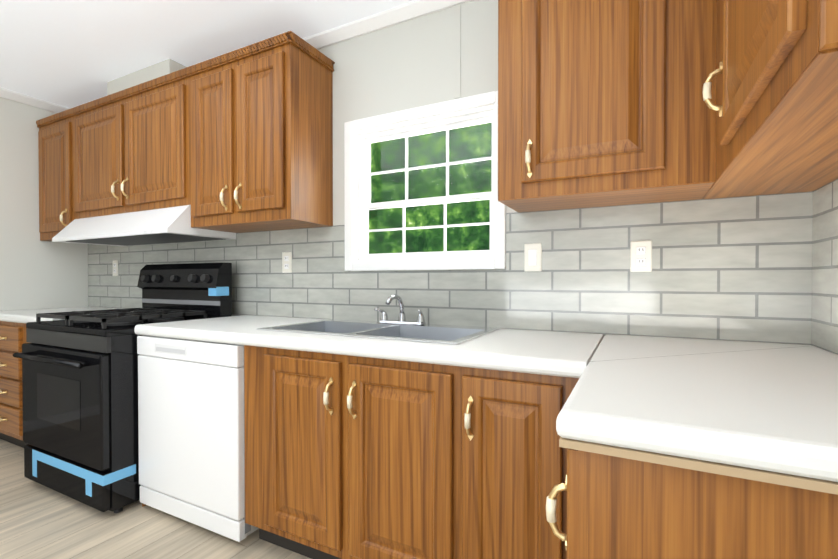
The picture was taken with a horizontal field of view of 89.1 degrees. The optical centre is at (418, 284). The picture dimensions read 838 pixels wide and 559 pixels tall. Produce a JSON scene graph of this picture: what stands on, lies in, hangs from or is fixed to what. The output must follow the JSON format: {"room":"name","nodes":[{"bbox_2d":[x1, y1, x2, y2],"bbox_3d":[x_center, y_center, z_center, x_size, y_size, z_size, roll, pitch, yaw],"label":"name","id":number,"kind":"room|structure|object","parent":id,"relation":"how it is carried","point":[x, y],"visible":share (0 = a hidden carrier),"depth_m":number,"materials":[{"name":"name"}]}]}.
{"room":"kitchen","nodes":[
{"label":"kitchen","id":0,"kind":"room"},
{"bbox_2d":[0,97,87,310],"bbox_3d":[-3.720,-0.119,1.140,0.120,2.320,5.130,0,1,27],"label":"wall","id":1,"kind":"structure","parent":0,"point":[36,272],"depth_m":2.96,"materials":[{"name":"white paint"}]},
{"bbox_2d":[0,87,70,112],"bbox_3d":[-3.674,-1.253,1.036,0.045,0.050,5.010,0,1,27],"label":"crown molding","id":2,"kind":"structure","parent":1,"relation":"attached to","point":[4,93],"depth_m":2.95,"materials":[{"name":"white wood"}]},
{"bbox_2d":[0,439,310,558],"bbox_3d":[-1.759,1.101,0.167,4.570,0.100,5.160,0,1,27],"label":"floor","id":3,"kind":"structure","parent":0,"point":[38,521],"depth_m":1.77,"materials":[{"name":"brown wood"}]},
{"bbox_2d":[0,321,29,447],"bbox_3d":[-2.268,0.622,2.785,0.971,0.802,0.648,0,1,27],"label":"base cabinet","id":4,"kind":"object","parent":3,"relation":"on","point":[12,337],"visible":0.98,"depth_m":2.55,"materials":[{"name":"brown wood"}]},
{"bbox_2d":[0,307,132,322],"bbox_3d":[-2.264,0.197,2.787,0.973,0.046,0.622,0,1,27],"label":"countertop","id":5,"kind":"structure","parent":4,"relation":"on","point":[18,316],"depth_m":2.69,"materials":[{"name":"white laminate"}]},
{"bbox_2d":[13,263,231,512],"bbox_3d":[-1.556,0.453,2.271,0.745,1.151,0.727,0,1,27],"label":"range","id":6,"kind":"object","parent":3,"relation":"on","point":[80,397],"visible":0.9,"depth_m":1.98,"materials":[{"name":"black metal"}]},
{"bbox_2d":[137,335,258,541],"bbox_3d":[-0.867,0.617,2.048,0.662,0.768,0.568,0,1,27],"label":"dishwasher","id":7,"kind":"object","parent":3,"relation":"on","point":[191,421],"visible":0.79,"depth_m":1.77,"materials":[{"name":"white metal"}]},
{"bbox_2d":[244,345,456,558],"bbox_3d":[-0.151,0.633,1.719,0.898,0.802,0.618,0,1,27],"label":"base cabinet","id":8,"kind":"object","parent":3,"relation":"on","point":[351,457],"depth_m":1.41,"materials":[{"name":"brown wood"}]},
{"bbox_2d":[134,315,837,375],"bbox_3d":[-0.037,0.216,1.633,2.532,0.058,0.647,0,1,27],"label":"countertop","id":9,"kind":"structure","parent":8,"relation":"on","point":[513,350],"depth_m":1.35,"materials":[{"name":"white laminate"}]},
{"bbox_2d":[257,294,499,344],"bbox_3d":[-0.164,0.190,1.760,0.884,0.298,0.481,0,1,27],"label":"sink","id":10,"kind":"object","parent":9,"relation":"in","point":[401,328],"visible":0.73,"depth_m":1.83,"materials":[{"name":"silver metal"}]},
{"bbox_2d":[457,366,578,558],"bbox_3d":[0.419,0.637,1.427,0.384,0.802,0.618,0,1,27],"label":"base cabinet","id":11,"kind":"object","parent":3,"relation":"on","point":[506,420],"depth_m":1.17,"materials":[{"name":"brown wood"}]},
{"bbox_2d":[584,334,837,362],"bbox_3d":[0.846,0.214,1.240,0.602,0.046,0.390,0,1,27],"label":"countertop","id":12,"kind":"structure","parent":11,"relation":"on","point":[758,350],"depth_m":1.29,"materials":[{"name":"white laminate"}]},
{"bbox_2d":[553,427,837,558],"bbox_3d":[0.593,0.644,0.733,0.597,0.802,0.400,0,1,27],"label":"base cabinet","id":13,"kind":"object","parent":3,"relation":"on","point":[605,506],"depth_m":0.62,"materials":[{"name":"brown wood"}]},
{"bbox_2d":[556,355,837,494],"bbox_3d":[0.579,0.226,0.718,0.602,0.058,0.420,0,1,27],"label":"countertop","id":14,"kind":"structure","parent":13,"relation":"on","point":[762,412],"depth_m":0.65,"materials":[{"name":"white laminate"}]},
{"bbox_2d":[0,0,414,107],"bbox_3d":[-1.759,-1.319,0.140,4.570,0.100,5.160,0,1,27],"label":"ceiling","id":15,"kind":"structure","parent":0,"point":[70,53],"depth_m":2.18,"materials":[{"name":"white paint"}]},
{"bbox_2d":[104,0,812,345],"bbox_3d":[-0.625,-0.133,2.370,4.270,2.320,0.120,0,1,27],"label":"wall","id":16,"kind":"structure","parent":0,"point":[409,64],"depth_m":2.00,"materials":[{"name":"grey paint"}]},
{"bbox_2d":[36,110,73,240],"bbox_3d":[-2.414,-0.735,3.031,0.473,0.839,0.319,0,1,27],"label":"upper cabinet","id":17,"kind":"object","parent":16,"relation":"attached to","point":[53,129],"depth_m":2.89,"materials":[{"name":"brown wood"}]},
{"bbox_2d":[68,69,187,218],"bbox_3d":[-1.677,-0.791,2.654,1.182,0.719,0.319,0,1,27],"label":"upper cabinet","id":18,"kind":"object","parent":16,"relation":"attached to","point":[128,148],"depth_m":2.48,"materials":[{"name":"brown wood"}]},
{"bbox_2d":[52,205,235,245],"bbox_3d":[-1.703,-0.348,2.607,1.174,0.161,0.418,0,1,27],"label":"range hood","id":19,"kind":"object","parent":18,"relation":"attached to","point":[161,226],"visible":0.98,"depth_m":2.43,"materials":[{"name":"white metal"}]},
{"bbox_2d":[107,59,185,95],"bbox_3d":[-1.655,-1.224,2.682,0.640,0.142,0.238,0,1,27],"label":"vent duct","id":20,"kind":"object","parent":18,"relation":"on","point":[156,70],"visible":0.21,"depth_m":2.54,"materials":[{"name":"grey paint"}]},
{"bbox_2d":[184,31,334,232],"bbox_3d":[-0.835,-0.726,2.224,0.709,0.839,0.319,0,1,27],"label":"upper cabinet","id":21,"kind":"object","parent":16,"relation":"attached to","point":[240,140],"depth_m":2.06,"materials":[{"name":"brown wood"}]},
{"bbox_2d":[303,0,471,48],"bbox_3d":[-0.667,-1.267,2.286,4.140,0.050,0.045,0,1,27],"label":"crown molding","id":22,"kind":"structure","parent":16,"relation":"attached to","point":[387,18],"depth_m":2.03,"materials":[{"name":"white wood"}]},
{"bbox_2d":[344,91,505,270],"bbox_3d":[0.021,-0.444,2.026,0.830,0.750,0.134,0,1,27],"label":"window","id":23,"kind":"structure","parent":16,"relation":"in","point":[361,135],"depth_m":2.02,"materials":[{"name":"white wood"}]},
{"bbox_2d":[88,191,812,344],"bbox_3d":[-0.653,-0.064,2.313,4.266,0.485,0.006,0,1,27],"label":"tile backsplash","id":24,"kind":"structure","parent":16,"relation":"attached to","point":[735,268],"depth_m":1.66,"materials":[{"name":"grey tile"}]},
{"bbox_2d":[113,260,117,275],"bbox_3d":[-2.216,-0.121,3.104,0.070,0.114,0.008,0,1,27],"label":"electrical outlet","id":25,"kind":"object","parent":24,"relation":"attached to","point":[115,267],"visible":1,"depth_m":3.10,"materials":[{"name":"white plastic"}]},
{"bbox_2d":[282,252,291,272],"bbox_3d":[-0.728,-0.123,2.343,0.070,0.114,0.008,0,1,27],"label":"electrical outlet","id":26,"kind":"object","parent":24,"relation":"attached to","point":[286,262],"visible":1,"depth_m":2.34,"materials":[{"name":"white plastic"}]},
{"bbox_2d":[524,243,541,271],"bbox_3d":[0.463,-0.111,1.733,0.070,0.114,0.008,0,1,27],"label":"switch plate","id":27,"kind":"object","parent":24,"relation":"attached to","point":[533,257],"visible":1,"depth_m":1.73,"materials":[{"name":"white plastic"}]},
{"bbox_2d":[630,240,651,271],"bbox_3d":[0.811,-0.104,1.555,0.070,0.114,0.008,0,1,27],"label":"electrical outlet","id":28,"kind":"object","parent":24,"relation":"attached to","point":[640,256],"visible":1,"depth_m":1.55,"materials":[{"name":"white plastic"}]},
{"bbox_2d":[454,4,460,98],"bbox_3d":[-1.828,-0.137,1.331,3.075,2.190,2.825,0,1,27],"label":"trim","id":29,"kind":"structure","parent":16,"relation":"attached to","point":[457,50],"depth_m":1.88,"materials":[{"name":"grey paint"}]},
{"bbox_2d":[498,0,721,212],"bbox_3d":[0.620,-0.714,1.474,0.630,0.838,0.327,0,1,27],"label":"upper cabinet","id":30,"kind":"object","parent":16,"relation":"attached to","point":[602,103],"depth_m":1.35,"materials":[{"name":"brown wood"}]},
{"bbox_3d":[0.188,-0.097,-0.860,0.120,2.320,5.130,0,1,27],"label":"wall","id":31,"kind":"structure","parent":0,"visible":0},
{"bbox_2d":[694,0,837,198],"bbox_3d":[0.852,-0.708,0.934,0.336,0.838,1.078,0,1,27],"label":"upper cabinet","id":32,"kind":"object","parent":31,"relation":"attached to","point":[766,71],"depth_m":0.86,"materials":[{"name":"brown wood"}]},
{"bbox_2d":[811,179,837,353],"bbox_3d":[0.999,-0.048,0.866,0.006,0.485,1.066,0,1,27],"label":"tile backsplash","id":33,"kind":"structure","parent":31,"relation":"attached to","point":[824,324],"depth_m":1.25,"materials":[{"name":"grey tile"}]},
{"label":"outside","id":34,"kind":"structure","parent":0,"visible":0},
{"bbox_2d":[369,122,491,253],"bbox_3d":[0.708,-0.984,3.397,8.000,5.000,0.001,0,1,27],"label":"window glass","id":35,"kind":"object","parent":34,"point":[460,211],"depth_m":3.70,"materials":[{"name":"clear glass"}]}
]}

